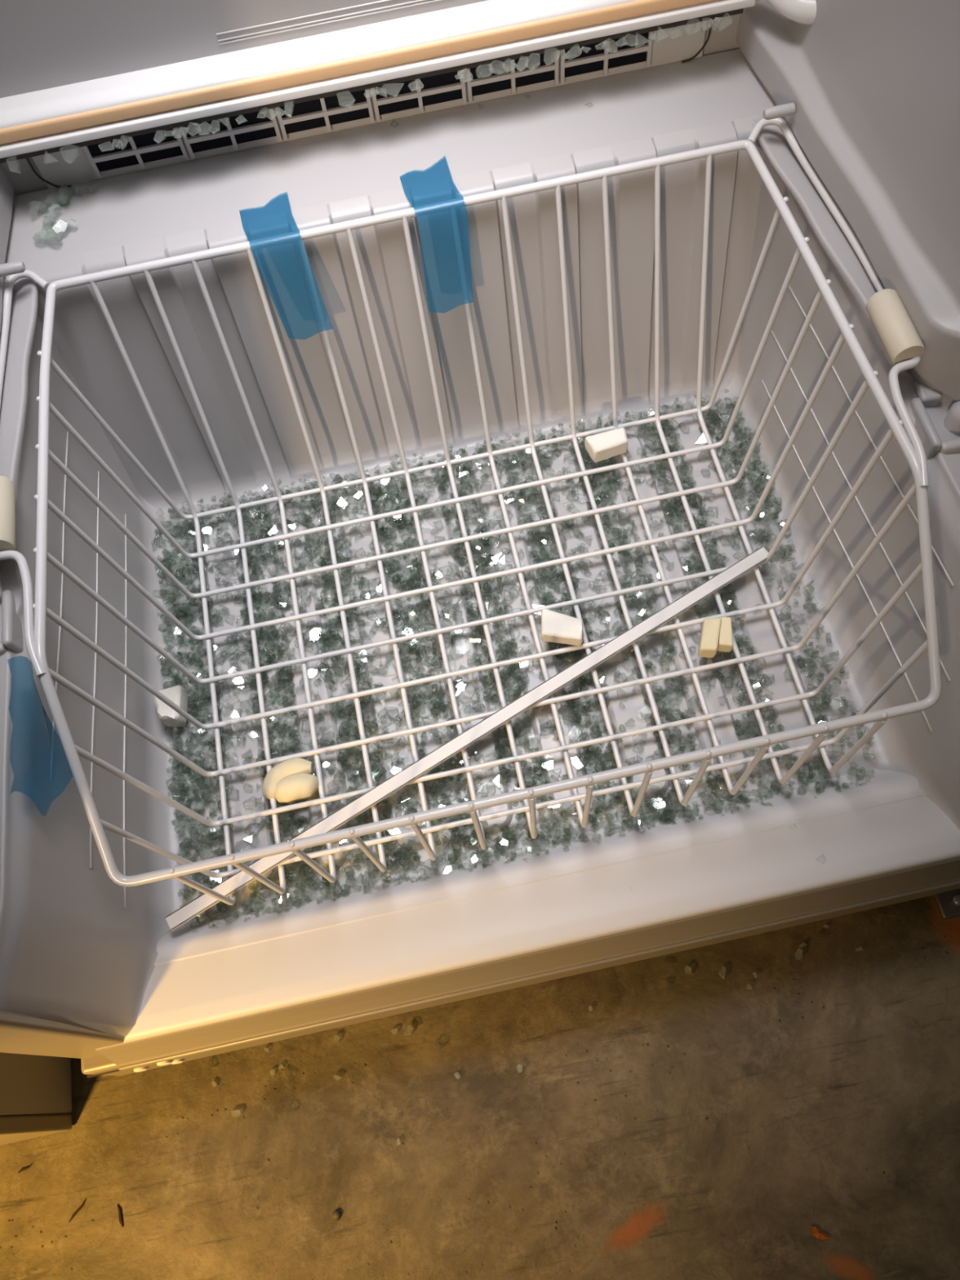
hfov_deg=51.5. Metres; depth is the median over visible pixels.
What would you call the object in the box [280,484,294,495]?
glass
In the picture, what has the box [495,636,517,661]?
glass
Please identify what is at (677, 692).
glass
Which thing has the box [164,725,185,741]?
glass
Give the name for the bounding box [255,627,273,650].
glass
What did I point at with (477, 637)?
glass
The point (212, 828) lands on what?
glass
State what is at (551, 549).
glass
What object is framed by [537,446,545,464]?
glass
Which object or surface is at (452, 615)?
glass
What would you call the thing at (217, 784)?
glass
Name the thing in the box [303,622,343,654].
glass
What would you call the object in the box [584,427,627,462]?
foam block
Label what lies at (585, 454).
glass
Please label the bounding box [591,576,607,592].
glass
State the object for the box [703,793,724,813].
glass
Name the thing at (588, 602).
glass
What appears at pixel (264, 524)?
glass
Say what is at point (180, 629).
glass
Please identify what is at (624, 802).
glass
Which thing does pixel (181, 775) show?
glass
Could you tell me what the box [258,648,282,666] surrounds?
glass
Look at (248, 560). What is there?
glass
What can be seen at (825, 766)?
glass
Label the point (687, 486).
glass
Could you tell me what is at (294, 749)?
glass
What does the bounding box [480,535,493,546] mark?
glass
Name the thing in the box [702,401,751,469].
glass
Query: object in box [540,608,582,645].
foam block
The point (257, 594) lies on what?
glass
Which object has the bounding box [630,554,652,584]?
glass
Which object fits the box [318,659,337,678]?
glass
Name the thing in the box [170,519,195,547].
glass
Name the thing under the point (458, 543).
glass
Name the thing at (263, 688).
glass
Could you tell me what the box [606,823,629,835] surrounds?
glass
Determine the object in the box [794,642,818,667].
glass
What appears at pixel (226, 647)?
glass
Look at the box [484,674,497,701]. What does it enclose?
glass
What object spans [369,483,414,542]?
glass
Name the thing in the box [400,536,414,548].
glass
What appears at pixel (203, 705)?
glass
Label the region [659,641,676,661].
glass
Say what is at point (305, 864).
glass
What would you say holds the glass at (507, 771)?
on the freezer
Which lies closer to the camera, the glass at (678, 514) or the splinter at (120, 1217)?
the splinter at (120, 1217)
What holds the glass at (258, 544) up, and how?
on the freezer
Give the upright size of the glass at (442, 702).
0.019 m
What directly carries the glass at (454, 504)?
on the freezer
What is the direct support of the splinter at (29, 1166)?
on the floor
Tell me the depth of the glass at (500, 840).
0.83 m
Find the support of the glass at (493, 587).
on the freezer
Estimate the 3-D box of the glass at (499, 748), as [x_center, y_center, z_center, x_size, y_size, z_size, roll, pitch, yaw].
[0.015,0.097,0.868,0.024,0.019,0.020,-12,65,-1]
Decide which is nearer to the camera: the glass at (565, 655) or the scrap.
the scrap
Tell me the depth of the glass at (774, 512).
0.95 m
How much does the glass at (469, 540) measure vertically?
0.019 m
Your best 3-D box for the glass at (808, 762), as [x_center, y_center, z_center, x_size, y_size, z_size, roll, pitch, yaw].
[0.281,0.110,0.842,0.012,0.019,0.011,-12,65,-1]
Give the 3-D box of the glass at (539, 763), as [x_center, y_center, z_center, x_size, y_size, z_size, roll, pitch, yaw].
[0.048,0.117,0.856,0.010,0.019,0.015,-12,65,-1]
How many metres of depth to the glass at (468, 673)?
0.89 m
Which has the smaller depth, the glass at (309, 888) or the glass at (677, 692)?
the glass at (309, 888)
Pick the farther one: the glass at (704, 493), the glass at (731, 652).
the glass at (704, 493)
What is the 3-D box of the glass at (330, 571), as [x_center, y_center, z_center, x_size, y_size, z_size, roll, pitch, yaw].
[-0.142,-0.055,0.949,0.011,0.019,0.014,-12,65,-1]
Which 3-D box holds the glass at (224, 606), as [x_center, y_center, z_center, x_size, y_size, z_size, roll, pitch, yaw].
[-0.239,-0.020,0.940,0.010,0.019,0.016,-12,65,-1]
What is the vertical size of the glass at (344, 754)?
0.019 m
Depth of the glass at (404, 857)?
0.83 m
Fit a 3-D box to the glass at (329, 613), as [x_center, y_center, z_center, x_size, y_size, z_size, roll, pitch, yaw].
[-0.134,-0.016,0.931,0.010,0.019,0.013,-12,65,-1]
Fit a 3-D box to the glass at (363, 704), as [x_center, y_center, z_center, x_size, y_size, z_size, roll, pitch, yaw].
[-0.094,0.066,0.890,0.021,0.019,0.030,-12,65,-1]
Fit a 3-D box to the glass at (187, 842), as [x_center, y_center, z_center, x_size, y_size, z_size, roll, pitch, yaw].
[-0.249,0.182,0.849,0.012,0.019,0.014,-12,65,-1]
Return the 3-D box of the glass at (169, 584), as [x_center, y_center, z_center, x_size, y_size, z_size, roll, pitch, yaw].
[-0.286,-0.031,0.949,0.030,0.019,0.042,-12,65,-1]
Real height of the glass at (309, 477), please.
0.019 m
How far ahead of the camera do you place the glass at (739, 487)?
0.96 m
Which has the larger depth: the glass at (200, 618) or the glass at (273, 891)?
the glass at (200, 618)
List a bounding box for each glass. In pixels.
[152,536,168,550]
[158,653,174,671]
[160,584,193,619]
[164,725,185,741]
[165,775,195,804]
[166,645,200,667]
[167,508,177,517]
[168,744,188,755]
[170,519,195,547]
[176,841,191,858]
[177,629,191,644]
[177,884,200,900]
[186,684,210,722]
[188,617,204,635]
[192,914,204,924]
[195,827,222,859]
[205,564,226,583]
[206,784,220,804]
[213,902,236,918]
[214,647,251,666]
[217,606,228,623]
[218,676,238,690]
[241,506,268,519]
[243,897,263,916]
[246,544,262,556]
[247,559,263,580]
[251,582,293,619]
[252,883,271,898]
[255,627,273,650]
[257,524,272,539]
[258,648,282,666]
[261,540,277,562]
[261,666,294,691]
[262,688,279,703]
[266,891,283,913]
[269,739,290,758]
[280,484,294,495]
[282,711,307,733]
[284,697,293,706]
[286,732,300,752]
[286,809,306,826]
[293,888,314,907]
[297,548,315,559]
[297,863,314,884]
[299,494,322,506]
[302,477,317,490]
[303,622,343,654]
[306,533,320,542]
[317,597,324,609]
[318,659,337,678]
[320,877,329,888]
[322,570,334,584]
[328,504,340,521]
[328,613,341,623]
[331,720,359,768]
[334,851,347,862]
[336,882,354,895]
[343,573,376,599]
[353,484,363,508]
[360,695,387,725]
[361,856,371,863]
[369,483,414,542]
[369,751,382,765]
[384,840,394,862]
[391,609,406,624]
[394,838,415,863]
[395,571,435,632]
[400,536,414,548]
[406,640,436,659]
[413,684,440,704]
[420,731,439,738]
[423,866,444,876]
[430,764,442,773]
[430,778,440,808]
[432,466,447,490]
[435,693,453,713]
[435,829,479,846]
[438,773,463,784]
[440,786,469,802]
[443,630,459,647]
[444,503,455,520]
[448,604,460,622]
[452,673,468,695]
[453,542,464,561]
[456,462,484,496]
[467,608,479,619]
[467,852,478,865]
[468,651,490,666]
[469,540,511,566]
[470,625,484,648]
[473,503,488,520]
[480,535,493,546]
[482,586,496,605]
[482,837,511,857]
[483,735,511,759]
[483,827,492,838]
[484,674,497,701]
[493,607,504,615]
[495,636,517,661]
[497,763,516,777]
[499,665,515,678]
[505,690,519,702]
[507,681,518,690]
[508,450,528,475]
[512,491,533,503]
[514,812,530,835]
[520,736,539,752]
[525,524,554,557]
[528,763,542,782]
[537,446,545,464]
[537,564,564,583]
[539,717,558,737]
[543,549,559,560]
[553,653,568,662]
[568,698,577,715]
[573,676,592,687]
[579,601,593,626]
[580,700,597,721]
[582,449,611,468]
[584,715,599,736]
[587,471,609,483]
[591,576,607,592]
[594,487,616,506]
[600,510,630,545]
[600,758,617,768]
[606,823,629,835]
[617,551,631,557]
[617,802,630,817]
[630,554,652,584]
[634,408,653,420]
[637,423,653,435]
[640,793,696,822]
[649,439,665,455]
[657,705,689,724]
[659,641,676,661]
[662,486,675,493]
[662,497,684,533]
[663,677,678,694]
[665,692,680,704]
[666,728,680,751]
[681,479,693,489]
[682,562,701,572]
[688,493,708,524]
[695,601,711,617]
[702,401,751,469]
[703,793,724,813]
[706,425,724,442]
[723,651,734,658]
[734,487,745,502]
[734,635,755,653]
[743,458,768,478]
[750,769,774,784]
[764,493,781,517]
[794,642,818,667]
[808,761,822,774]
[811,766,826,795]
[822,684,833,704]
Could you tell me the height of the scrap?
0.003 m
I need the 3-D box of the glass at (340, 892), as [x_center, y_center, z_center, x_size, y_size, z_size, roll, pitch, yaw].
[-0.110,0.209,0.826,0.014,0.019,0.010,-12,65,-1]
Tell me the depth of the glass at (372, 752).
0.87 m
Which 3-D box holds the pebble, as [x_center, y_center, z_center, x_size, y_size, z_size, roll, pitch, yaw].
[-0.126,0.504,0.873,0.008,0.004,0.008,-12,65,-1]
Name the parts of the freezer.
vent panel, shelf trim, fascia trim, sill, trim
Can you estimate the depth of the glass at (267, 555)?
0.96 m
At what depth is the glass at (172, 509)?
0.99 m
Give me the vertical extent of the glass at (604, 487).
0.019 m
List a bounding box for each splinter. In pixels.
[17,1164,31,1173]
[69,1199,85,1222]
[116,1204,123,1226]
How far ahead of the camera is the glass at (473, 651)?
0.90 m
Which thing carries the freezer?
on the floor
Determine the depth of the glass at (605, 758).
0.85 m
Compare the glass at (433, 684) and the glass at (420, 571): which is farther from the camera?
the glass at (420, 571)
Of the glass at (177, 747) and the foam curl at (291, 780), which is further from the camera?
the glass at (177, 747)
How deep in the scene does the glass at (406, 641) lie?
0.91 m
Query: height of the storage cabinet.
0.879 m
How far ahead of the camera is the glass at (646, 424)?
1.00 m
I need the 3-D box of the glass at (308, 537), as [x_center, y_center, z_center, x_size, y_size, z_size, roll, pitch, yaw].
[-0.160,-0.095,0.969,0.013,0.019,0.010,-12,65,-1]
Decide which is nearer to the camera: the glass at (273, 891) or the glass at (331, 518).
the glass at (273, 891)
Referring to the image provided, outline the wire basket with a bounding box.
[0,117,942,930]
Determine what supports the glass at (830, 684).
on the freezer
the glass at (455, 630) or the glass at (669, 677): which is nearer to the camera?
the glass at (669, 677)
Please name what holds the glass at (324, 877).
on the freezer
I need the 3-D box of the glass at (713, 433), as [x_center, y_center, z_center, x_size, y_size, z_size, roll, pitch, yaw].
[0.233,-0.199,0.986,0.016,0.019,0.021,-12,65,-1]
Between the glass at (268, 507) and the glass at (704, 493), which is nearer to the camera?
the glass at (704, 493)
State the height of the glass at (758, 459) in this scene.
0.019 m
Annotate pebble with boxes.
[332,1209,341,1220]
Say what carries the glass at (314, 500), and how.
on the freezer
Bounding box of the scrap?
[808,1226,829,1239]
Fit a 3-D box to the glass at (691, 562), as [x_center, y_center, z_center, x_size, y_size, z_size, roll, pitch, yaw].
[0.196,-0.063,0.927,0.016,0.019,0.009,-12,65,-1]
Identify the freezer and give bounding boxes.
[0,0,959,1078]
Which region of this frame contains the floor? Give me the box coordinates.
[0,895,959,1279]
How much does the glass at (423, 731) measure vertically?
0.019 m
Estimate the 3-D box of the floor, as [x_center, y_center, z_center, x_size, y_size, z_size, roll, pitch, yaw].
[0.047,0.190,1.006,6.000,0.001,6.000,-12,65,-1]
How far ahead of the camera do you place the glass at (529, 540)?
0.95 m
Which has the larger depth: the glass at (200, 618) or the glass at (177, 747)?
the glass at (200, 618)
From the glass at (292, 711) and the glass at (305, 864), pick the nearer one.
the glass at (305, 864)
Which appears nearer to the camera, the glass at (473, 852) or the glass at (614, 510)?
the glass at (473, 852)
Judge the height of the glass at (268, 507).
0.019 m
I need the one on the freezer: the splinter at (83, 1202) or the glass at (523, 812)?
the glass at (523, 812)
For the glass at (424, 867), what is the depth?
0.82 m
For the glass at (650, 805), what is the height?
0.019 m
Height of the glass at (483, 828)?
0.019 m
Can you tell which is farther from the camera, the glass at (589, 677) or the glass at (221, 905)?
the glass at (589, 677)
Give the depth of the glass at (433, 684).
0.89 m
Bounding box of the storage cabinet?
[0,1052,71,1145]
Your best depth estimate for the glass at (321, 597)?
0.94 m
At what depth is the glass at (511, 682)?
0.89 m
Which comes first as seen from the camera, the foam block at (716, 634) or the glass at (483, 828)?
the glass at (483, 828)
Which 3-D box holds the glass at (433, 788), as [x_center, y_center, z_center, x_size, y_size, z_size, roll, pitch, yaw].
[-0.037,0.134,0.855,0.010,0.019,0.025,-12,65,-1]
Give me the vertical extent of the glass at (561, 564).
0.019 m
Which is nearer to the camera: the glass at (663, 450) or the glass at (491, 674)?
the glass at (491, 674)
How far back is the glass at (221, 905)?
0.83 m
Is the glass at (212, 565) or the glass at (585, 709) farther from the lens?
the glass at (212, 565)
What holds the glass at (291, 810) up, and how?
on the freezer
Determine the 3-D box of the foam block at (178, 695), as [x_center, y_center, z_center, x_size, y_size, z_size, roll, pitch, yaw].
[-0.276,0.060,0.889,0.027,0.028,0.033,-12,65,-1]
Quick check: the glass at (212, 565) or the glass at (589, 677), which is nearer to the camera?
the glass at (589, 677)
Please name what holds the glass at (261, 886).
on the freezer
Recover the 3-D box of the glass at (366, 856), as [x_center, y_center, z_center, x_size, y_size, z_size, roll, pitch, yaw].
[-0.094,0.187,0.835,0.007,0.019,0.006,-12,65,-1]
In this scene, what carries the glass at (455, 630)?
on the freezer
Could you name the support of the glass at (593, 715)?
on the freezer
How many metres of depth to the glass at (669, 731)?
0.86 m
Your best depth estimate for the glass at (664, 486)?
0.96 m
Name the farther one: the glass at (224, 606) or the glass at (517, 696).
the glass at (224, 606)
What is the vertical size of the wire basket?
0.260 m
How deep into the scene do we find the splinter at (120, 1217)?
0.89 m
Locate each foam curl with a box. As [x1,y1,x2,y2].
[262,757,318,803]
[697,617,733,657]
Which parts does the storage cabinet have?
cabinet door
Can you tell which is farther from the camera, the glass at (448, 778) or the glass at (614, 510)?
the glass at (614, 510)
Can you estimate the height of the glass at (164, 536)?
0.019 m
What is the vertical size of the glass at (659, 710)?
0.019 m
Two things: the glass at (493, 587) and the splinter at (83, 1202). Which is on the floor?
the splinter at (83, 1202)
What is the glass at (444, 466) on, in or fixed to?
on the freezer
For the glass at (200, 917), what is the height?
0.019 m
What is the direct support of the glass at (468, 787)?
on the freezer
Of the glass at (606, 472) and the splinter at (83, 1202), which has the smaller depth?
the splinter at (83, 1202)
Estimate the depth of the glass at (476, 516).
0.97 m
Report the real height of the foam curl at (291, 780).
0.022 m
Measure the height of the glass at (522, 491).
0.019 m
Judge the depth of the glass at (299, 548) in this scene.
0.96 m
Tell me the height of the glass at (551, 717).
0.019 m
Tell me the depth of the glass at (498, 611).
0.92 m
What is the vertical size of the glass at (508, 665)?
0.019 m
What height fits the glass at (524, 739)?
0.019 m
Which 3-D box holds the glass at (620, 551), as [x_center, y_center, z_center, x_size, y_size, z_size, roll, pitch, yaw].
[0.136,-0.076,0.938,0.012,0.019,0.008,-12,65,-1]
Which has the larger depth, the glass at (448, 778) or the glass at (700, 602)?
the glass at (700, 602)
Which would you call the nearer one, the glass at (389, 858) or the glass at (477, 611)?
the glass at (389, 858)
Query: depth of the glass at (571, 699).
0.88 m
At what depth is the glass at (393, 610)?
0.93 m
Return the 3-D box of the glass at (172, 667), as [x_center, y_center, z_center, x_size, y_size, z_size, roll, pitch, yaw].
[-0.287,0.024,0.924,0.013,0.019,0.019,-12,65,-1]
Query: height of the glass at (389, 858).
0.019 m
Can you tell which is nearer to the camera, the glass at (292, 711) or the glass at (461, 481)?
the glass at (292, 711)
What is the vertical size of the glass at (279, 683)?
0.019 m
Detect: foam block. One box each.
[152,684,187,726]
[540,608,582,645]
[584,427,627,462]
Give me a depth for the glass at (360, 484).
0.98 m
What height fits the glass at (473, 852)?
0.019 m
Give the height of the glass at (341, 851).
0.019 m
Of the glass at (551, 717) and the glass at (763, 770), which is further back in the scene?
the glass at (551, 717)
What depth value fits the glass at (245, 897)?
0.82 m
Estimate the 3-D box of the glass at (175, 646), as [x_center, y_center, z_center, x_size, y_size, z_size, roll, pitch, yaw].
[-0.272,0.019,0.925,0.030,0.019,0.025,-12,65,-1]
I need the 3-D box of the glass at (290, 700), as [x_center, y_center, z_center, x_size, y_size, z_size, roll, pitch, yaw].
[-0.170,0.059,0.899,0.007,0.019,0.009,-12,65,-1]
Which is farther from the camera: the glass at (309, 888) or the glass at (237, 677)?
the glass at (237, 677)
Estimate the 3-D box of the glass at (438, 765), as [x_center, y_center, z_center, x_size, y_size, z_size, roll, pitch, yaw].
[-0.037,0.115,0.864,0.011,0.019,0.006,-12,65,-1]
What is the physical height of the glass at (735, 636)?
0.019 m
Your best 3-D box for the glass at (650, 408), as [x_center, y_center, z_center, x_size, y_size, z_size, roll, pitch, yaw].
[0.164,-0.221,1.002,0.018,0.019,0.011,-12,65,-1]
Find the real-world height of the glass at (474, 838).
0.019 m
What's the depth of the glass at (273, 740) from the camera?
0.88 m
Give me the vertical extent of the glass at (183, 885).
0.019 m
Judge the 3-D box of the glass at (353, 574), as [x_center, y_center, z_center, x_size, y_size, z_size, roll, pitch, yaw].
[-0.112,-0.046,0.943,0.028,0.019,0.030,-12,65,-1]
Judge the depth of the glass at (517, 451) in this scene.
0.99 m

